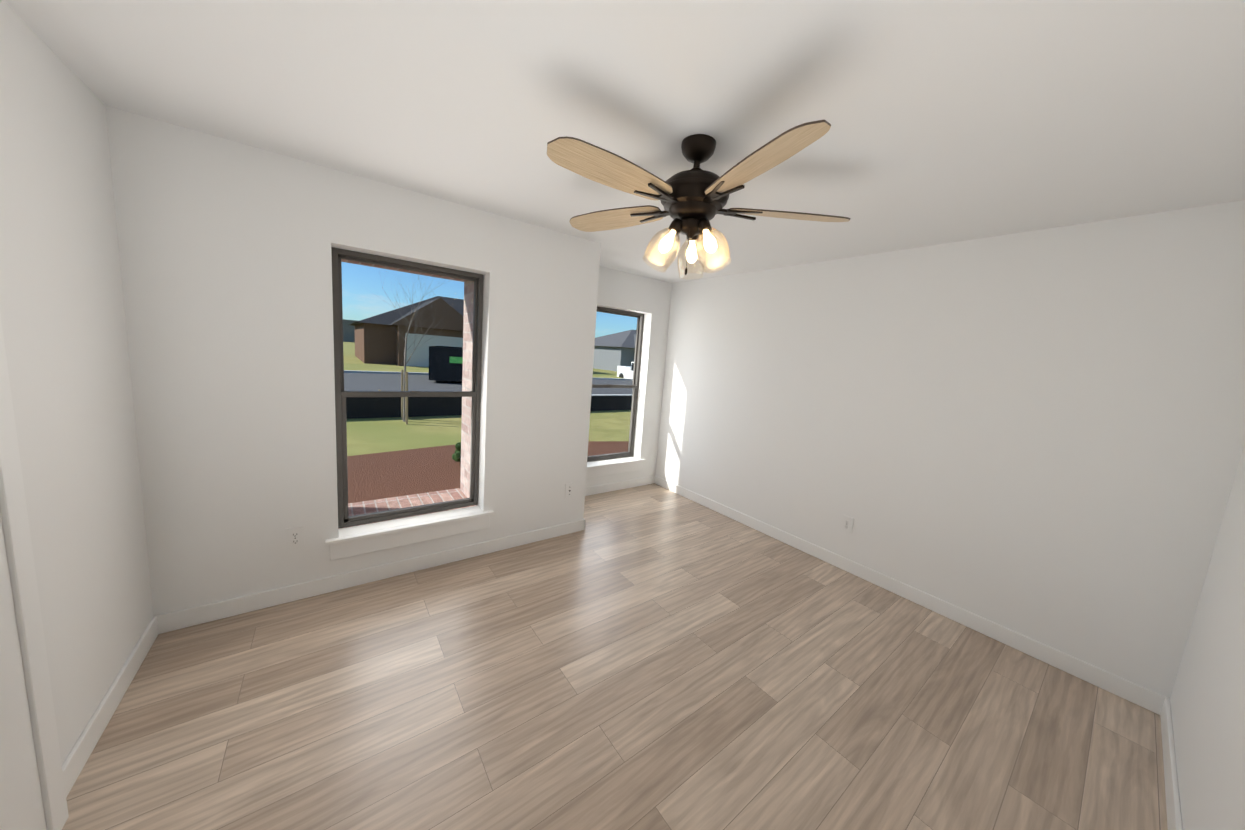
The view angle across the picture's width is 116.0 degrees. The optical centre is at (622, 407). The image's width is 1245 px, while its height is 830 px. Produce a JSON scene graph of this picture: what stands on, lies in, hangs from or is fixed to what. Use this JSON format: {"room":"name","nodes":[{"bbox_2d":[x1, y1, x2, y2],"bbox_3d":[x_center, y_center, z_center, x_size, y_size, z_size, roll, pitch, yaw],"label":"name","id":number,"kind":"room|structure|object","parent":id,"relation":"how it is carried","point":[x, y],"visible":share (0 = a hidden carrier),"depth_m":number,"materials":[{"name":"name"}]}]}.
{"room":"bedroom","nodes":[
{"label":"bedroom","id":0,"kind":"room"},
{"bbox_2d":[0,0,153,764],"bbox_3d":[-1.401,0.168,0.536,0.150,2.440,3.090,-2,10,-37],"label":"wall","id":1,"kind":"structure","parent":0,"point":[62,314],"depth_m":1.36,"materials":[{"name":"white paint"}]},
{"bbox_2d":[0,512,46,829],"bbox_3d":[-1.393,0.356,0.686,0.035,2.030,0.820,-2,10,-37],"label":"door","id":2,"kind":"structure","parent":1,"relation":"in","point":[21,805],"depth_m":1.04,"materials":[{"name":"white paint"}]},
{"bbox_2d":[0,315,68,829],"bbox_3d":[-1.386,0.316,0.683,0.045,2.110,0.980,-2,10,-37],"label":"door frame","id":3,"kind":"structure","parent":1,"relation":"attached to","point":[17,538],"depth_m":1.08,"materials":[{"name":"white paint"}]},
{"bbox_2d":[62,614,161,797],"bbox_3d":[-1.433,1.320,0.757,0.014,0.100,3.050,-2,10,-37],"label":"baseboard","id":4,"kind":"structure","parent":1,"relation":"attached to","point":[98,722],"depth_m":1.51,"materials":[{"name":"white paint"}]},
{"bbox_2d":[106,105,600,615],"bbox_3d":[-1.368,-0.102,2.565,2.653,2.440,0.150,-2,10,-37],"label":"wall","id":5,"kind":"structure","parent":0,"point":[226,245],"depth_m":2.09,"materials":[{"name":"white paint"}]},
{"bbox_2d":[286,526,304,549],"bbox_3d":[-1.881,0.750,2.237,0.080,0.128,0.010,-2,10,-37],"label":"electrical outlet","id":6,"kind":"object","parent":5,"relation":"attached to","point":[294,537],"visible":1,"depth_m":2.23,"materials":[{"name":"white plastic"}]},
{"bbox_2d":[162,519,584,632],"bbox_3d":[-1.328,1.065,2.714,2.487,0.100,0.014,-2,10,-37],"label":"baseboard","id":7,"kind":"structure","parent":5,"relation":"attached to","point":[171,621],"depth_m":2.41,"materials":[{"name":"white paint"}]},
{"bbox_2d":[331,247,483,527],"bbox_3d":[-1.416,-0.093,2.645,0.867,1.712,0.079,-2,10,-37],"label":"window","id":8,"kind":"structure","parent":5,"relation":"in","point":[341,395],"depth_m":2.56,"materials":[{"name":"clear glass"}]},
{"bbox_2d":[325,506,493,560],"bbox_3d":[-1.411,0.839,2.672,1.000,0.135,0.168,-2,10,-37],"label":"window sill","id":9,"kind":"structure","parent":5,"relation":"attached to","point":[362,539],"depth_m":2.59,"materials":[{"name":"white paint"}]},
{"bbox_2d":[565,483,573,497],"bbox_3d":[-0.450,0.707,3.311,0.080,0.128,0.013,-2,10,-37],"label":"outlet","id":10,"kind":"object","parent":5,"relation":"attached to","point":[569,489],"visible":1,"depth_m":3.31,"materials":[{"name":"white plastic"}]},
{"bbox_2d":[341,259,476,505],"bbox_3d":[-1.750,-0.170,2.669,2.772,2.890,0.490,-2,10,-37],"label":"brick wall","id":11,"kind":"structure","parent":0,"point":[467,385],"depth_m":3.15,"materials":[{"name":"brick"}]},
{"bbox_2d":[338,488,471,528],"bbox_3d":[-1.647,0.782,2.984,0.868,0.060,0.462,-2,10,-37],"label":"sill","id":12,"kind":"structure","parent":11,"relation":"attached to","point":[365,507],"depth_m":3.03,"materials":[{"name":"brick"}]},
{"bbox_2d":[62,483,1167,829],"bbox_3d":[-0.055,1.327,2.220,4.275,0.100,4.090,-2,10,-37],"label":"floor","id":13,"kind":"structure","parent":0,"point":[652,657],"depth_m":1.74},
{"bbox_2d":[4,0,1244,282],"bbox_3d":[0.131,-1.184,1.883,4.275,0.100,4.090,-2,10,-37],"label":"ceiling","id":14,"kind":"structure","parent":0,"point":[956,120],"depth_m":1.33,"materials":[{"name":"white paint"}]},
{"bbox_2d":[547,120,850,279],"bbox_3d":[0.250,-0.818,1.593,1.228,0.530,1.276,-2,10,-37],"label":"fan","id":15,"kind":"object","parent":14,"relation":"hanging from","point":[695,198],"visible":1,"depth_m":1.51,"materials":[{"name":"beige wood"}]},
{"bbox_2d":[586,266,671,486],"bbox_3d":[-0.138,-0.251,4.356,1.772,2.440,0.150,-2,10,-37],"label":"wall","id":16,"kind":"structure","parent":0,"point":[649,298],"depth_m":4.56,"materials":[{"name":"white paint"}]},
{"bbox_2d":[587,306,643,461],"bbox_3d":[-0.173,-0.247,4.455,1.040,1.900,0.094,-2,10,-37],"label":"window","id":17,"kind":"structure","parent":16,"relation":"in","point":[637,356],"depth_m":4.61,"materials":[{"name":"clear glass"}]},
{"bbox_2d":[586,457,645,477],"bbox_3d":[-0.165,0.689,4.476,0.990,0.135,0.168,-2,10,-37],"label":"window sill","id":18,"kind":"structure","parent":16,"relation":"attached to","point":[610,466],"depth_m":4.46,"materials":[{"name":"white paint"}]},
{"bbox_2d":[585,476,653,495],"bbox_3d":[-0.181,0.918,4.442,1.457,0.100,0.014,-2,10,-37],"label":"baseboard","id":19,"kind":"structure","parent":16,"relation":"attached to","point":[603,488],"depth_m":4.54,"materials":[{"name":"white paint"}]},
{"bbox_2d":[655,200,1244,698],"bbox_3d":[1.730,0.038,3.232,0.150,2.440,3.940,-2,10,-37],"label":"wall","id":20,"kind":"structure","parent":0,"point":[1037,434],"depth_m":2.35,"materials":[{"name":"white paint"}]},
{"bbox_2d":[841,515,853,533],"bbox_3d":[1.773,0.924,3.074,0.010,0.128,0.080,-2,10,-37],"label":"electrical outlet","id":21,"kind":"object","parent":20,"relation":"attached to","point":[847,524],"visible":1,"depth_m":3.07,"materials":[{"name":"white plastic"}]},
{"bbox_2d":[654,476,1157,711],"bbox_3d":[1.522,1.182,3.412,0.014,0.100,3.750,-2,10,-37],"label":"baseboard","id":22,"kind":"structure","parent":20,"relation":"attached to","point":[1139,695],"depth_m":2.53,"materials":[{"name":"white paint"}]},
{"bbox_2d":[1170,444,1244,829],"bbox_3d":[1.154,0.369,0.454,4.125,2.440,0.150,-2,10,-37],"label":"wall","id":23,"kind":"structure","parent":0,"point":[1207,700],"depth_m":1.39,"materials":[{"name":"white paint"}]},
{"bbox_2d":[1154,694,1182,829],"bbox_3d":[1.079,1.511,0.719,3.975,0.100,0.014,-2,10,-37],"label":"baseboard","id":24,"kind":"structure","parent":23,"relation":"attached to","point":[1163,708],"depth_m":1.58,"materials":[{"name":"white paint"}]},
{"label":"outside","id":25,"kind":"structure","parent":0,"visible":0},
{"bbox_2d":[343,342,630,455],"bbox_3d":[-61.746,-13.682,81.036,520.000,0.001,320.000,-2,10,-37],"label":"lawn","id":26,"kind":"structure","parent":25,"point":[375,429],"depth_m":8.14,"materials":[{"name":"green plant"}]},
{"bbox_2d":[343,319,356,341],"bbox_3d":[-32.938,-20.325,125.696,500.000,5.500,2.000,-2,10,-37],"label":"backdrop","id":27,"kind":"object","parent":26,"relation":"on","point":[347,337],"depth_m":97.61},
{"bbox_2d":[401,369,402,418],"bbox_3d":[-4.852,-0.287,8.576,0.040,1.100,0.040,-2,10,-37],"label":"stake","id":28,"kind":"object","parent":26,"relation":"on","point":[401,369],"depth_m":8.56,"materials":[{"name":"beige wood"}]},
{"bbox_2d":[349,296,463,366],"bbox_3d":[-13.547,-6.713,33.350,15.900,5.950,13.100,-2,10,-37],"label":"house","id":29,"kind":"structure","parent":26,"relation":"on","point":[378,331],"depth_m":26.05,"materials":[{"name":"beige brick"}]},
{"bbox_2d":[406,372,407,423],"bbox_3d":[-4.482,-0.194,8.087,0.040,1.100,0.040,-2,10,-37],"label":"stake","id":30,"kind":"object","parent":26,"relation":"on","point":[406,397],"depth_m":8.08,"materials":[{"name":"beige wood"}]},
{"bbox_2d":[374,272,448,421],"bbox_3d":[-4.412,-1.547,8.172,1.998,3.763,3.099,-2,10,-37],"label":"tree","id":31,"kind":"object","parent":26,"relation":"on","point":[404,398],"depth_m":8.26,"materials":[{"name":"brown plant"}]},
{"bbox_2d":[347,441,628,502],"bbox_3d":[-2.429,0.946,4.784,14.500,0.001,3.800,-2,10,-37],"label":"mulch bed","id":32,"kind":"object","parent":26,"relation":"on","point":[360,485],"depth_m":5.22,"materials":[{"name":"brown soil"}]},
{"bbox_2d":[452,442,460,461],"bbox_3d":[-2.340,0.672,5.685,0.263,0.347,0.290,-2,10,-37],"label":"boxwood shrub","id":33,"kind":"object","parent":32,"relation":"on","point":[457,451],"depth_m":5.59,"materials":[{"name":"green plant"}]},
{"bbox_2d":[344,370,632,395],"bbox_3d":[-10.528,-0.851,13.406,400.000,0.100,11.200,-2,10,-37],"label":"curb","id":34,"kind":"object","parent":26,"relation":"on","point":[382,372],"depth_m":19.02,"materials":[{"name":"concrete"}]},
{"bbox_2d":[344,373,632,393],"bbox_3d":[-11.009,-0.928,14.043,520.000,0.001,9.000,-2,10,-37],"label":"street","id":35,"kind":"structure","parent":26,"relation":"on","point":[365,382],"depth_m":16.23,"materials":[{"name":"grey asphalt"}]},
{"bbox_2d":[429,346,462,382],"bbox_3d":[-8.000,-2.185,19.307,2.475,1.540,5.600,1,8,-22],"label":"dumpster","id":36,"kind":"object","parent":35,"relation":"on","point":[448,366],"depth_m":16.57,"materials":[{"name":"metal"}]},
{"bbox_2d":[346,390,631,418],"bbox_3d":[5.656,-0.378,16.866,150.000,0.620,0.070,-2,10,-37],"label":"fence","id":37,"kind":"object","parent":26,"relation":"on","point":[367,406],"depth_m":9.04,"materials":[{"name":"fabric"}]},
{"bbox_2d":[593,330,635,370],"bbox_3d":[3.379,-7.385,49.593,16.900,5.450,13.100,-2,10,-37],"label":"house","id":38,"kind":"structure","parent":26,"relation":"on","point":[611,359],"depth_m":43.16,"materials":[{"name":"grey"}]},
{"bbox_2d":[617,362,633,378],"bbox_3d":[1.562,-2.539,29.715,2.060,1.780,5.460,1,8,-25],"label":"truck","id":39,"kind":"object","parent":26,"relation":"on","point":[625,371],"depth_m":30.31,"materials":[{"name":"white paint"}]}
]}

